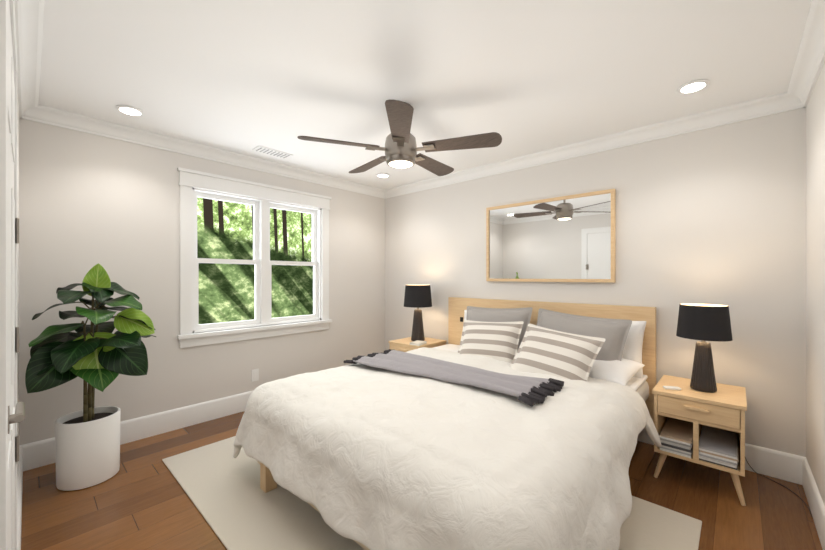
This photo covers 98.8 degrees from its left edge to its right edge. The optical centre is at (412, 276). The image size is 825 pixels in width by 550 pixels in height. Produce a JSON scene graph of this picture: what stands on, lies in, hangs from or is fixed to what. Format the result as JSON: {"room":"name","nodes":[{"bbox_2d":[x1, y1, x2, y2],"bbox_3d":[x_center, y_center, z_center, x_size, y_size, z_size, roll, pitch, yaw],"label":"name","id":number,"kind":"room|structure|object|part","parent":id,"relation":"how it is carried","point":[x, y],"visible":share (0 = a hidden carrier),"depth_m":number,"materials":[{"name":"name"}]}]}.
{"room":"bedroom","nodes":[
{"label":"bedroom","id":0,"kind":"room"},
{"bbox_2d":[17,86,18,479],"bbox_3d":[-1.308,0.074,1.046,3.970,2.440,0.150,0,0,43],"label":"wall","id":1,"kind":"structure","parent":0,"point":[17,257],"depth_m":1.95,"materials":[{"name":"white paint"}]},
{"bbox_2d":[0,0,16,549],"bbox_3d":[-1.124,0.234,0.988,1.000,2.120,0.011,0,0,43],"label":"door leaf","id":2,"kind":"structure","parent":1,"relation":"in","point":[8,269],"depth_m":0.82,"materials":[{"name":"white wood"}]},
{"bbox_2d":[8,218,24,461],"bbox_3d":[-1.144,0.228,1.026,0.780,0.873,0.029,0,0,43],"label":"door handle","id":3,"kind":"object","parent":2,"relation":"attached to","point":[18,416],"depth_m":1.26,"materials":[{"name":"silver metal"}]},
{"bbox_2d":[17,443,28,549],"bbox_3d":[-2.036,1.208,1.828,1.480,0.173,0.016,0,0,43],"label":"baseboard","id":4,"kind":"structure","parent":1,"relation":"attached to","point":[23,463],"depth_m":1.96,"materials":[{"name":"white"}]},
{"bbox_2d":[14,0,45,122],"bbox_3d":[-1.173,-1.099,1.082,3.820,0.095,0.085,0,0,43],"label":"crown molding","id":5,"kind":"structure","parent":1,"relation":"attached to","point":[29,14],"depth_m":1.76,"materials":[{"name":"white wood"}]},
{"bbox_2d":[19,118,384,444],"bbox_3d":[-1.545,0.074,3.611,0.150,2.440,3.306,0,0,43],"label":"wall","id":6,"kind":"structure","parent":0,"point":[88,202],"depth_m":2.85,"materials":[{"name":"white paint"}]},
{"bbox_2d":[29,390,253,469],"bbox_3d":[-1.496,1.208,3.542,0.016,0.173,3.270,0,0,43],"label":"baseboard","id":7,"kind":"structure","parent":6,"relation":"attached to","point":[42,452],"depth_m":2.92,"materials":[{"name":"white"}]},
{"bbox_2d":[42,106,385,197],"bbox_3d":[-1.460,-1.099,3.530,0.085,0.095,3.120,0,0,43],"label":"crown molding","id":8,"kind":"structure","parent":6,"relation":"attached to","point":[51,116],"depth_m":3.02,"materials":[{"name":"white wood"}]},
{"bbox_2d":[177,167,331,347],"bbox_3d":[-1.517,-0.156,3.593,0.195,1.530,1.525,0,0,43],"label":"window unit","id":9,"kind":"structure","parent":6,"relation":"in","point":[262,199],"depth_m":3.53,"materials":[{"name":"white wood"}]},
{"bbox_2d":[251,369,258,381],"bbox_3d":[-1.552,0.974,3.486,0.008,0.114,0.070,0,0,43],"label":"outlet","id":10,"kind":"object","parent":6,"relation":"attached to","point":[254,374],"visible":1,"depth_m":3.48,"materials":[{"name":"white plastic"}]},
{"bbox_2d":[21,411,822,549],"bbox_3d":[-0.083,1.344,2.268,4.120,0.100,3.606,0,0,43],"label":"floor","id":11,"kind":"structure","parent":0,"point":[140,499],"depth_m":2.00,"materials":[{"name":"brown wood"}]},
{"bbox_2d":[25,263,155,490],"bbox_3d":[-2.043,0.604,2.294,0.671,1.379,0.634,0,0,43],"label":"plant","id":12,"kind":"object","parent":11,"relation":"on","point":[97,353],"visible":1,"depth_m":2.19,"materials":[{"name":"green plant"}]},
{"bbox_3d":[-2.079,1.091,2.273,0.310,0.405,0.310,0,0,43],"label":"pot","id":13,"kind":"part","parent":12,"relation":"part of","materials":[{"name":"white ceramic"}]},
{"bbox_2d":[389,337,446,351],"bbox_3d":[0.054,1.002,4.005,0.456,0.591,0.492,0,0,43],"label":"nightstand","id":14,"kind":"object","parent":11,"relation":"on","point":[405,344],"visible":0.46,"depth_m":3.90,"materials":[{"name":"brown wood"}]},
{"bbox_3d":[-0.098,0.931,3.840,0.398,0.352,0.044,0,0,43],"label":"drawer","id":15,"kind":"part","parent":14,"relation":"part of","materials":[{"name":"brown wood"}]},
{"bbox_2d":[404,285,431,340],"bbox_3d":[0.061,0.412,4.013,0.325,0.631,0.325,0,0,43],"label":"lamp","id":16,"kind":"object","parent":14,"relation":"on","point":[417,296],"visible":0.96,"depth_m":3.92,"materials":[{"name":"grey ceramic"}]},
{"bbox_3d":[0.061,0.218,4.013,0.325,0.244,0.325,0,0,43],"label":"lamp shade","id":17,"kind":"part","parent":16,"relation":"part of","materials":[{"name":"black fabric"}]},
{"bbox_2d":[409,340,426,345],"bbox_3d":[0.063,0.717,3.808,0.153,0.022,0.184,0,0,43],"label":"book","id":18,"kind":"object","parent":14,"relation":"on","point":[415,343],"depth_m":3.78,"materials":[{"name":"white paper"}]},
{"bbox_2d":[162,436,701,549],"bbox_3d":[-0.119,1.288,2.169,2.840,0.010,1.760,0,0,43],"label":"rug","id":19,"kind":"object","parent":11,"relation":"on","point":[237,506],"visible":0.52,"depth_m":1.90,"materials":[{"name":"beige carpet"}]},
{"bbox_2d":[233,297,660,549],"bbox_3d":[0.343,0.758,2.478,2.176,1.048,2.395,0,0,43],"label":"bed","id":20,"kind":"object","parent":19,"relation":"on","point":[496,424],"visible":1,"depth_m":1.73,"materials":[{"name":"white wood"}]},
{"bbox_2d":[343,349,564,406],"bbox_3d":[0.199,0.662,2.486,1.525,0.055,0.599,0,0,43],"label":"throw","id":21,"kind":"object","parent":20,"relation":"on","point":[452,379],"depth_m":2.26,"materials":[{"name":"grey fabric"}]},
{"bbox_3d":[1.136,0.694,3.342,1.940,0.920,0.050,0,0,43],"label":"headboard","id":22,"kind":"part","parent":20,"relation":"part of","materials":[{"name":"brown wood"}]},
{"bbox_2d":[555,352,645,386],"bbox_3d":[1.369,0.669,2.592,0.400,0.133,0.500,-15,10,-38],"label":"pillow","id":23,"kind":"object","parent":20,"relation":"on","point":[616,369],"depth_m":2.45,"materials":[{"name":"white fabric"}]},
{"bbox_2d":[652,375,746,505],"bbox_3d":[1.860,1.007,2.291,0.441,0.581,0.492,0,0,43],"label":"nightstand","id":24,"kind":"object","parent":11,"relation":"on","point":[700,427],"visible":0.92,"depth_m":2.16,"materials":[{"name":"brown wood"}]},
{"bbox_2d":[658,415,738,470],"bbox_3d":[1.852,1.056,2.282,0.374,0.099,0.420,0,0,43],"label":"books","id":25,"kind":"object","parent":24,"relation":"on","point":[715,448],"depth_m":2.19,"materials":[{"name":"white paper"}]},
{"bbox_3d":[1.708,0.931,2.126,0.383,0.352,0.044,0,0,43],"label":"drawer","id":26,"kind":"part","parent":24,"relation":"part of","materials":[{"name":"brown wood"}]},
{"bbox_2d":[676,303,732,392],"bbox_3d":[1.872,0.455,2.274,0.280,0.544,0.280,0,0,43],"label":"lamp","id":27,"kind":"object","parent":24,"relation":"on","point":[703,323],"visible":1,"depth_m":2.22,"materials":[{"name":"grey ceramic"}]},
{"bbox_3d":[1.872,0.288,2.274,0.280,0.210,0.280,0,0,43],"label":"lamp shade","id":28,"kind":"part","parent":27,"relation":"part of","materials":[{"name":"black fabric"}]},
{"bbox_2d":[745,457,811,516],"bbox_3d":[2.171,1.164,2.134,0.284,0.260,0.389,0,0,43],"label":"cord","id":29,"kind":"object","parent":11,"relation":"on","point":[782,485],"visible":0.83,"depth_m":2.16,"materials":[{"name":"black plastic"}]},
{"bbox_2d":[38,0,811,188],"bbox_3d":[-0.083,-1.196,2.268,4.120,0.100,3.606,0,0,43],"label":"ceiling","id":30,"kind":"structure","parent":0,"point":[520,77],"depth_m":1.95,"materials":[{"name":"white paint"}]},
{"bbox_2d":[116,105,143,115],"bbox_3d":[-1.942,-1.139,2.432,0.156,0.011,0.156,0,0,43],"label":"recessed light","id":31,"kind":"object","parent":30,"relation":"in","point":[130,110],"visible":0.98,"depth_m":2.42,"materials":[{"name":"white"}]},
{"bbox_2d":[252,146,292,158],"bbox_3d":[-1.283,-1.140,3.253,0.140,0.012,0.320,0,0,43],"label":"ceiling vent","id":32,"kind":"object","parent":30,"relation":"in","point":[269,151],"visible":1,"depth_m":3.24,"materials":[{"name":"white metal"}]},
{"bbox_2d":[376,173,389,177],"bbox_3d":[-0.334,-1.139,3.990,0.156,0.011,0.156,0,0,43],"label":"recessed light","id":33,"kind":"object","parent":30,"relation":"in","point":[383,175],"visible":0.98,"depth_m":3.97,"materials":[{"name":"white plastic"}]},
{"bbox_2d":[385,102,416,168],"bbox_3d":[-0.079,-0.952,2.390,0.216,0.388,0.216,0,0,43],"label":"motor","id":34,"kind":"object","parent":30,"relation":"hanging from","point":[405,152],"visible":0.52,"depth_m":2.31,"materials":[{"name":"silver metal"}]},
{"bbox_2d":[297,136,386,150],"bbox_3d":[-0.434,-0.856,2.255,0.570,0.040,0.146,0,0,-17],"label":"blade","id":35,"kind":"object","parent":34,"relation":"attached to","point":[367,146],"visible":0.98,"depth_m":2.25,"materials":[{"name":"brown wood"}]},
{"bbox_2d":[349,156,386,172],"bbox_3d":[-0.300,-0.856,2.700,0.146,0.040,0.570,0,0,-40],"label":"blade","id":36,"kind":"object","parent":34,"relation":"attached to","point":[371,164],"visible":0.73,"depth_m":2.71,"materials":[{"name":"brown wood"}]},
{"bbox_2d":[385,100,413,145],"bbox_3d":[-0.082,-0.856,2.010,0.146,0.040,0.570,0,0,-4],"label":"blade","id":37,"kind":"object","parent":34,"relation":"attached to","point":[400,114],"visible":1,"depth_m":1.92,"materials":[{"name":"brown wood"}]},
{"bbox_2d":[389,160,412,167],"bbox_3d":[-0.079,-0.751,2.390,0.164,0.015,0.164,0,0,43],"label":"diffuser","id":38,"kind":"object","parent":34,"relation":"attached to","point":[400,164],"visible":0.98,"depth_m":2.36,"materials":[{"name":"white glass"}]},
{"bbox_2d":[415,153,453,175],"bbox_3d":[0.147,-0.856,2.696,0.146,0.040,0.570,0,0,32],"label":"blade","id":39,"kind":"object","parent":34,"relation":"attached to","point":[437,168],"visible":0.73,"depth_m":2.72,"materials":[{"name":"brown wood"}]},
{"bbox_2d":[415,132,501,151],"bbox_3d":[0.281,-0.856,2.270,0.570,0.040,0.146,0,0,14],"label":"blade","id":40,"kind":"object","parent":34,"relation":"attached to","point":[491,139],"visible":0.94,"depth_m":2.26,"materials":[{"name":"brown wood"}]},
{"bbox_2d":[677,79,709,93],"bbox_3d":[1.687,-1.139,2.125,0.156,0.011,0.156,0,0,43],"label":"recessed light","id":41,"kind":"object","parent":30,"relation":"in","point":[693,86],"visible":0.96,"depth_m":2.11,"materials":[{"name":"white plastic"}]},
{"bbox_2d":[385,107,805,456],"bbox_3d":[1.086,0.074,3.540,4.120,2.440,0.150,0,0,43],"label":"wall","id":42,"kind":"structure","parent":0,"point":[715,215],"depth_m":2.59,"materials":[{"name":"white paint"}]},
{"bbox_2d":[486,189,615,282],"bbox_3d":[1.218,-0.334,3.292,1.190,0.765,0.033,0,0,43],"label":"mirror","id":43,"kind":"object","parent":42,"relation":"attached to","point":[565,239],"depth_m":3.21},
{"bbox_2d":[382,93,806,198],"bbox_3d":[1.006,-1.099,3.453,3.820,0.095,0.085,0,0,43],"label":"crown molding","id":44,"kind":"structure","parent":42,"relation":"attached to","point":[768,105],"depth_m":2.85,"materials":[{"name":"white wood"}]},
{"bbox_2d":[637,429,805,483],"bbox_3d":[1.030,1.208,3.479,3.820,0.173,0.016,0,0,43],"label":"baseboard","id":45,"kind":"structure","parent":42,"relation":"attached to","point":[793,468],"depth_m":2.29,"materials":[{"name":"white"}]},
{"bbox_2d":[806,62,824,505],"bbox_3d":[1.327,0.074,0.869,0.150,2.440,3.456,0,0,43],"label":"wall","id":46,"kind":"structure","parent":0,"point":[815,281],"depth_m":1.90,"materials":[{"name":"white paint"}]},
{"bbox_2d":[782,0,824,107],"bbox_3d":[1.290,-1.099,1.001,0.085,0.095,3.120,0,0,43],"label":"crown molding","id":47,"kind":"structure","parent":46,"relation":"attached to","point":[809,62],"depth_m":1.80,"materials":[{"name":"white wood"}]},
{"bbox_2d":[797,455,824,549],"bbox_3d":[1.305,1.208,0.967,0.016,0.173,3.270,0,0,43],"label":"baseboard","id":48,"kind":"structure","parent":46,"relation":"attached to","point":[805,477],"depth_m":1.90,"materials":[{"name":"white"}]},
{"label":"outside","id":49,"kind":"structure","parent":0,"visible":0},
{"bbox_2d":[197,197,312,323],"bbox_3d":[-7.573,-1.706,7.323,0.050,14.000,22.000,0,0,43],"label":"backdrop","id":50,"kind":"structure","parent":49,"point":[225,231],"depth_m":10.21,"materials":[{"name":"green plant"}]}
]}

